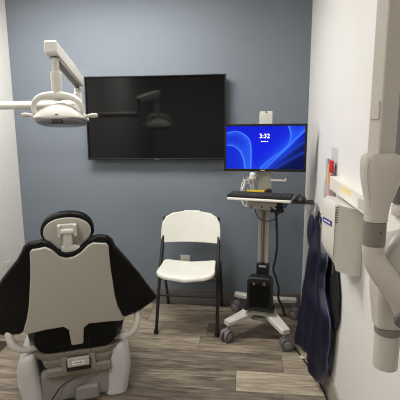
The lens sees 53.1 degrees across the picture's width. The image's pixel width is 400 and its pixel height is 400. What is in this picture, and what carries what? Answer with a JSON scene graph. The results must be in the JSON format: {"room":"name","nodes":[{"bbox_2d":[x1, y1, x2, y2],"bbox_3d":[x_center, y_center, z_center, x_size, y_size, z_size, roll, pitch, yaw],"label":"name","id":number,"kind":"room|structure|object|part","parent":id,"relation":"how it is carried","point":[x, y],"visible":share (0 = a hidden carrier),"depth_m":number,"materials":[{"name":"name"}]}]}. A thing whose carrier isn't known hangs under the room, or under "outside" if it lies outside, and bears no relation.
{"room":"dental clinic","nodes":[
{"label":"dental clinic","id":0,"kind":"room"},
{"bbox_2d":[0,0,24,279],"bbox_3d":[-1.858,0.033,0.707,0.100,2.720,5.390,1,10,6],"label":"wall","id":1,"kind":"structure","parent":0,"point":[12,241],"depth_m":3.21,"materials":[{"name":"white paint"}]},
{"bbox_2d":[4,260,9,273],"bbox_3d":[-1.548,0.554,3.222,0.009,0.118,0.078,1,10,6],"label":"wall outlet","id":2,"kind":"object","parent":1,"relation":"attached to","point":[7,264],"visible":0.62,"depth_m":3.21,"materials":[{"name":"white plastic"}]},
{"bbox_2d":[0,40,97,126],"bbox_3d":[-1.055,-0.603,2.211,1.170,0.407,0.601,1,10,6],"label":"light","id":3,"kind":"object","parent":1,"relation":"attached to","point":[70,112],"visible":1,"depth_m":1.95,"materials":[{"name":"white plastic"}]},
{"bbox_3d":[-0.722,-0.723,2.163,0.062,0.159,0.540,-1,10,-2],"label":"spring arm","id":4,"kind":"part","parent":3,"relation":"part of","materials":[{"name":"white plastic"}]},
{"bbox_2d":[5,0,312,307],"bbox_3d":[-0.345,-0.415,3.270,2.570,2.720,0.100,1,10,6],"label":"wall","id":5,"kind":"structure","parent":0,"point":[262,48],"depth_m":3.19,"materials":[{"name":"blue paint"}]},
{"bbox_2d":[84,74,225,159],"bbox_3d":[-0.349,-0.641,3.143,1.105,0.648,0.073,1,10,6],"label":"television","id":6,"kind":"object","parent":5,"relation":"attached to","point":[183,116],"visible":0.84,"depth_m":3.12,"materials":[{"name":"black plastic"}]},
{"bbox_2d":[180,255,189,261],"bbox_3d":[-0.124,0.518,3.352,0.078,0.118,0.009,1,10,6],"label":"wall outlet","id":7,"kind":"object","parent":5,"relation":"attached to","point":[183,257],"visible":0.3,"depth_m":3.34,"materials":[{"name":"white plastic"}]},
{"bbox_2d":[151,288,299,307],"bbox_3d":[-0.343,0.821,3.425,2.340,0.130,0.012,1,10,6],"label":"baseboard","id":8,"kind":"structure","parent":5,"relation":"attached to","point":[228,296],"depth_m":3.38,"materials":[{"name":"plastic"}]},
{"bbox_2d":[0,303,328,399],"bbox_3d":[-0.621,1.363,0.804,2.370,0.050,5.390,1,10,6],"label":"floor","id":9,"kind":"structure","parent":0,"point":[185,360],"depth_m":2.55,"materials":[{"name":"brown wood"}]},
{"bbox_2d":[0,210,156,399],"bbox_3d":[-0.797,0.495,2.531,0.920,1.078,1.316,-3,10,-16],"label":"dental chair","id":10,"kind":"object","parent":9,"relation":"on","point":[71,290],"visible":1,"depth_m":2.03,"materials":[{"name":"black plastic"}]},
{"bbox_3d":[-0.921,0.720,2.065,0.154,0.167,0.082,-3,10,-16],"label":"armrest","id":11,"kind":"part","parent":10,"relation":"part of","materials":[{"name":"beige plastic"}]},
{"bbox_2d":[40,210,93,239],"bbox_3d":[-0.642,0.154,1.943,0.248,0.208,0.080,-3,10,-16],"label":"cushion","id":12,"kind":"object","parent":10,"relation":"on","point":[85,226],"depth_m":1.90,"materials":[{"name":"black leather"}]},
{"bbox_2d":[28,318,123,352],"bbox_3d":[-0.733,0.667,2.391,0.516,0.176,0.620,-3,10,-16],"label":"seat cushion","id":13,"kind":"object","parent":10,"relation":"on","point":[100,336],"depth_m":2.11,"materials":[{"name":"black leather"}]},
{"bbox_3d":[-0.640,0.849,2.107,0.112,0.050,0.020,-3,10,-16],"label":"name plate","id":14,"kind":"part","parent":10,"relation":"part of","materials":[{"name":"beige plastic"}]},
{"bbox_3d":[-0.651,0.906,2.157,0.330,0.185,0.063,-3,10,-16],"label":"lift arm","id":15,"kind":"part","parent":10,"relation":"part of","materials":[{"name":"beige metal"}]},
{"bbox_2d":[0,234,156,335],"bbox_3d":[-0.661,0.421,2.037,0.920,0.541,0.290,-3,10,-16],"label":"backrest cushion","id":16,"kind":"object","parent":10,"relation":"on","point":[81,284],"depth_m":1.96,"materials":[{"name":"black leather"}]},
{"bbox_3d":[-0.734,1.051,2.461,0.480,0.008,0.560,-3,10,-16],"label":"floor plate","id":17,"kind":"part","parent":10,"relation":"part of","materials":[{"name":"grey plastic"}]},
{"bbox_3d":[-0.403,0.691,2.212,0.154,0.167,0.082,-3,10,-16],"label":"armrest","id":18,"kind":"part","parent":10,"relation":"part of","materials":[{"name":"beige plastic"}]},
{"bbox_2d":[154,210,222,336],"bbox_3d":[-0.077,0.522,3.053,0.488,0.843,0.606,1,10,6],"label":"folding chair","id":19,"kind":"object","parent":9,"relation":"on","point":[186,225],"visible":1,"depth_m":3.06,"materials":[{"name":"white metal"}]},
{"bbox_3d":[-0.300,0.546,3.018,0.030,0.795,0.364,1,10,8],"label":"leg","id":20,"kind":"part","parent":19,"relation":"part of","materials":[{"name":"black metal"}]},
{"bbox_3d":[-0.284,0.667,3.269,0.024,0.471,0.260,1,10,5],"label":"leg","id":21,"kind":"part","parent":19,"relation":"part of","materials":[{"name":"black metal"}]},
{"bbox_3d":[-0.091,0.513,2.917,0.415,0.064,0.340,1,10,6],"label":"seat","id":22,"kind":"part","parent":19,"relation":"part of","materials":[{"name":"white plastic"}]},
{"bbox_3d":[-0.068,0.206,3.102,0.458,0.236,0.124,1,10,6],"label":"backrest","id":23,"kind":"part","parent":19,"relation":"part of","materials":[{"name":"white plastic"}]},
{"bbox_3d":[0.134,0.551,2.973,0.030,0.795,0.364,0,10,4],"label":"leg","id":24,"kind":"part","parent":19,"relation":"part of","materials":[{"name":"black metal"}]},
{"bbox_3d":[0.167,0.673,3.222,0.024,0.471,0.260,1,10,7],"label":"leg","id":25,"kind":"part","parent":19,"relation":"part of","materials":[{"name":"black metal"}]},
{"bbox_2d":[220,111,314,351],"bbox_3d":[0.480,0.180,2.838,0.628,1.584,0.583,2,10,16],"label":"cart","id":26,"kind":"object","parent":9,"relation":"on","point":[265,179],"depth_m":2.80,"materials":[{"name":"grey plastic"}]},
{"bbox_3d":[0.316,0.811,2.872,0.332,0.080,0.105,-7,12,-35],"label":"leg","id":27,"kind":"part","parent":26,"relation":"part of","materials":[{"name":"grey plastic"}]},
{"bbox_3d":[0.398,0.770,3.197,0.252,0.035,0.060,4,11,26],"label":"leg","id":28,"kind":"part","parent":26,"relation":"part of","materials":[{"name":"grey plastic"}]},
{"bbox_3d":[0.344,-0.058,2.900,0.103,0.218,0.037,2,10,13],"label":"cable coil","id":29,"kind":"part","parent":26,"relation":"part of","materials":[{"name":"plastic"}]},
{"bbox_2d":[243,176,257,180],"bbox_3d":[0.353,-0.150,2.790,0.095,0.020,0.085,2,10,16],"label":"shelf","id":30,"kind":"object","parent":26,"relation":"attached to","point":[244,178],"depth_m":2.76,"materials":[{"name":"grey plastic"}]},
{"bbox_2d":[249,171,255,178],"bbox_3d":[0.362,-0.170,2.741,0.048,0.054,0.048,1,10,6],"label":"canister","id":31,"kind":"object","parent":26,"relation":"on","point":[252,175],"visible":1,"depth_m":2.72,"materials":[{"name":"white plastic"}]},
{"bbox_2d":[247,189,264,191],"bbox_3d":[0.390,-0.055,2.789,0.126,0.032,0.041,3,10,21],"label":"pad","id":32,"kind":"object","parent":26,"relation":"on","point":[250,190],"visible":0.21,"depth_m":2.77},
{"bbox_2d":[244,274,274,312],"bbox_3d":[0.425,0.655,2.832,0.210,0.241,0.122,2,10,16],"label":"battery pack","id":33,"kind":"object","parent":26,"relation":"on","point":[259,286],"visible":1,"depth_m":2.79,"materials":[{"name":"black plastic"}]},
{"bbox_2d":[249,283,269,307],"bbox_3d":[0.414,0.666,2.796,0.140,0.170,0.006,2,10,16],"label":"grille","id":34,"kind":"object","parent":33,"relation":"attached to","point":[259,293],"depth_m":2.79,"materials":[{"name":"black plastic"}]},
{"bbox_2d":[244,304,274,312],"bbox_3d":[0.426,0.765,2.854,0.210,0.018,0.115,2,10,16],"label":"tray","id":35,"kind":"object","parent":33,"relation":"on","point":[247,307],"depth_m":2.81,"materials":[{"name":"black plastic"}]},
{"bbox_2d":[227,191,293,199],"bbox_3d":[0.402,-0.032,2.671,0.425,0.026,0.135,3,10,21],"label":"keyboard","id":36,"kind":"object","parent":26,"relation":"on","point":[239,194],"visible":1,"depth_m":2.64,"materials":[{"name":"black plastic"}]},
{"bbox_2d":[227,196,293,202],"bbox_3d":[0.420,-0.017,2.719,0.426,0.017,0.242,3,10,21],"label":"keyboard tray","id":37,"kind":"object","parent":26,"relation":"on","point":[229,198],"depth_m":2.62,"materials":[{"name":"white plastic"}]},
{"bbox_2d":[224,123,307,171],"bbox_3d":[0.440,-0.354,2.709,0.545,0.316,0.076,2,10,12],"label":"computer monitor","id":38,"kind":"object","parent":26,"relation":"attached to","point":[247,147],"visible":1,"depth_m":2.68,"materials":[{"name":"black plastic"}]},
{"bbox_2d":[255,209,278,221],"bbox_3d":[0.459,0.095,2.717,0.172,0.109,0.016,2,10,12],"label":"cable","id":39,"kind":"object","parent":26,"relation":"hanging from","point":[255,209],"visible":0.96,"depth_m":2.72,"materials":[{"name":"black plastic"}]},
{"bbox_2d":[270,203,283,212],"bbox_3d":[0.518,0.047,2.703,0.102,0.078,0.069,2,10,15],"label":"cable bundle","id":40,"kind":"object","parent":26,"relation":"hanging from","point":[278,209],"visible":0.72,"depth_m":2.68,"materials":[{"name":"black plastic"}]},
{"bbox_3d":[0.522,0.822,2.800,0.105,0.080,0.343,-3,10,-17],"label":"leg","id":41,"kind":"part","parent":26,"relation":"part of","materials":[{"name":"grey plastic"}]},
{"bbox_2d":[270,177,286,181],"bbox_3d":[0.538,-0.142,2.737,0.105,0.020,0.085,2,10,16],"label":"shelf","id":42,"kind":"object","parent":26,"relation":"attached to","point":[271,179],"depth_m":2.72,"materials":[{"name":"grey plastic"}]},
{"bbox_2d":[272,212,285,315],"bbox_3d":[0.560,0.443,2.862,0.166,0.860,0.048,-8,12,-38],"label":"power cable","id":43,"kind":"object","parent":26,"relation":"hanging from","point":[276,219],"visible":0.84,"depth_m":2.85,"materials":[{"name":"black plastic"}]},
{"bbox_2d":[274,204,286,213],"bbox_3d":[0.543,0.059,2.691,0.090,0.080,0.031,1,10,6],"label":"cable","id":44,"kind":"object","parent":26,"relation":"hanging from","point":[281,204],"visible":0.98,"depth_m":2.69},
{"bbox_3d":[0.631,0.780,3.131,0.240,0.035,0.060,1,10,5],"label":"leg","id":45,"kind":"part","parent":26,"relation":"part of","materials":[{"name":"grey plastic"}]},
{"bbox_2d":[295,194,306,201],"bbox_3d":[0.662,-0.015,2.629,0.074,0.041,0.121,0,10,1],"label":"computer mouse","id":46,"kind":"object","parent":26,"relation":"on","point":[299,198],"visible":1,"depth_m":2.59,"materials":[{"name":"black plastic"}]},
{"bbox_2d":[286,334,327,399],"bbox_3d":[0.658,1.051,2.400,0.078,0.011,1.292,-1,10,-2],"label":"cable","id":47,"kind":"object","parent":9,"relation":"on","point":[286,334],"visible":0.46,"depth_m":2.31,"materials":[{"name":"black plastic"}]},
{"bbox_2d":[301,0,399,399],"bbox_3d":[0.599,0.061,0.452,0.100,2.720,5.390,1,10,6],"label":"wall","id":48,"kind":"structure","parent":0,"point":[343,31],"depth_m":1.93,"materials":[{"name":"white paint"}]},
{"bbox_2d":[300,295,339,399],"bbox_3d":[0.550,1.288,0.658,0.012,0.130,5.360,1,10,6],"label":"baseboard","id":49,"kind":"structure","parent":48,"relation":"attached to","point":[328,382],"depth_m":2.17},
{"bbox_2d":[321,195,363,276],"bbox_3d":[0.617,0.147,1.791,0.135,0.306,0.300,1,10,6],"label":"control box","id":50,"kind":"object","parent":48,"relation":"attached to","point":[342,223],"visible":0.98,"depth_m":1.66,"materials":[{"name":"beige plastic"}]},
{"bbox_2d":[329,0,399,372],"bbox_3d":[0.614,-0.229,1.451,0.188,1.234,1.200,2,10,14],"label":"dental x-ray machine","id":51,"kind":"object","parent":48,"relation":"attached to","point":[380,166],"visible":1,"depth_m":0.95,"materials":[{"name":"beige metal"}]},
{"bbox_3d":[0.648,-0.002,1.617,0.043,0.086,0.945,1,10,6],"label":"wall rail","id":52,"kind":"part","parent":51,"relation":"part of","materials":[{"name":"white plastic"}]},
{"bbox_3d":[0.431,-0.369,0.911,0.054,0.595,0.038,-5,11,-24],"label":"arm","id":53,"kind":"part","parent":51,"relation":"part of"},
{"bbox_3d":[0.583,-0.343,1.104,0.052,0.712,0.052,1,10,6],"label":"arm","id":54,"kind":"part","parent":51,"relation":"part of"},
{"bbox_3d":[0.710,-0.139,2.181,0.039,0.290,0.153,1,10,6],"label":"acrylic holder","id":55,"kind":"object","parent":48,"relation":"attached to","visible":0},
{"bbox_2d":[325,158,329,196],"bbox_3d":[0.712,-0.121,2.235,0.014,0.223,0.042,1,10,6],"label":"packet","id":56,"kind":"object","parent":55,"relation":"in","point":[327,159],"visible":0.58,"depth_m":2.23,"materials":[{"name":"grey paper"}]},
{"bbox_2d":[326,164,329,195],"bbox_3d":[0.708,-0.100,2.199,0.014,0.193,0.028,1,10,6],"label":"packet","id":57,"kind":"object","parent":55,"relation":"in","point":[328,171],"visible":0.26,"depth_m":2.20,"materials":[{"name":"yellow paper"}]},
{"bbox_2d":[328,172,332,195],"bbox_3d":[0.703,-0.071,2.154,0.014,0.151,0.055,1,10,6],"label":"packet","id":58,"kind":"object","parent":55,"relation":"in","point":[330,192],"visible":0.48,"depth_m":2.15,"materials":[{"name":"pink paper"}]},
{"bbox_2d":[329,160,333,171],"bbox_3d":[0.702,-0.181,2.135,0.014,0.060,0.055,1,10,6],"label":"packet","id":59,"kind":"object","parent":55,"relation":"in","point":[331,162],"visible":1,"depth_m":2.11,"materials":[{"name":"red paper"}]},
{"bbox_3d":[0.717,0.087,2.347,0.054,0.050,0.030,1,10,6],"label":"coat hook","id":60,"kind":"object","parent":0,"visible":0},
{"bbox_2d":[294,211,339,382],"bbox_3d":[0.676,0.561,2.246,0.136,0.945,0.525,-2,10,-10],"label":"apron","id":61,"kind":"object","parent":60,"relation":"hanging from","point":[318,315],"visible":0.93,"depth_m":2.23,"materials":[{"name":"blue fabric"}]}
]}

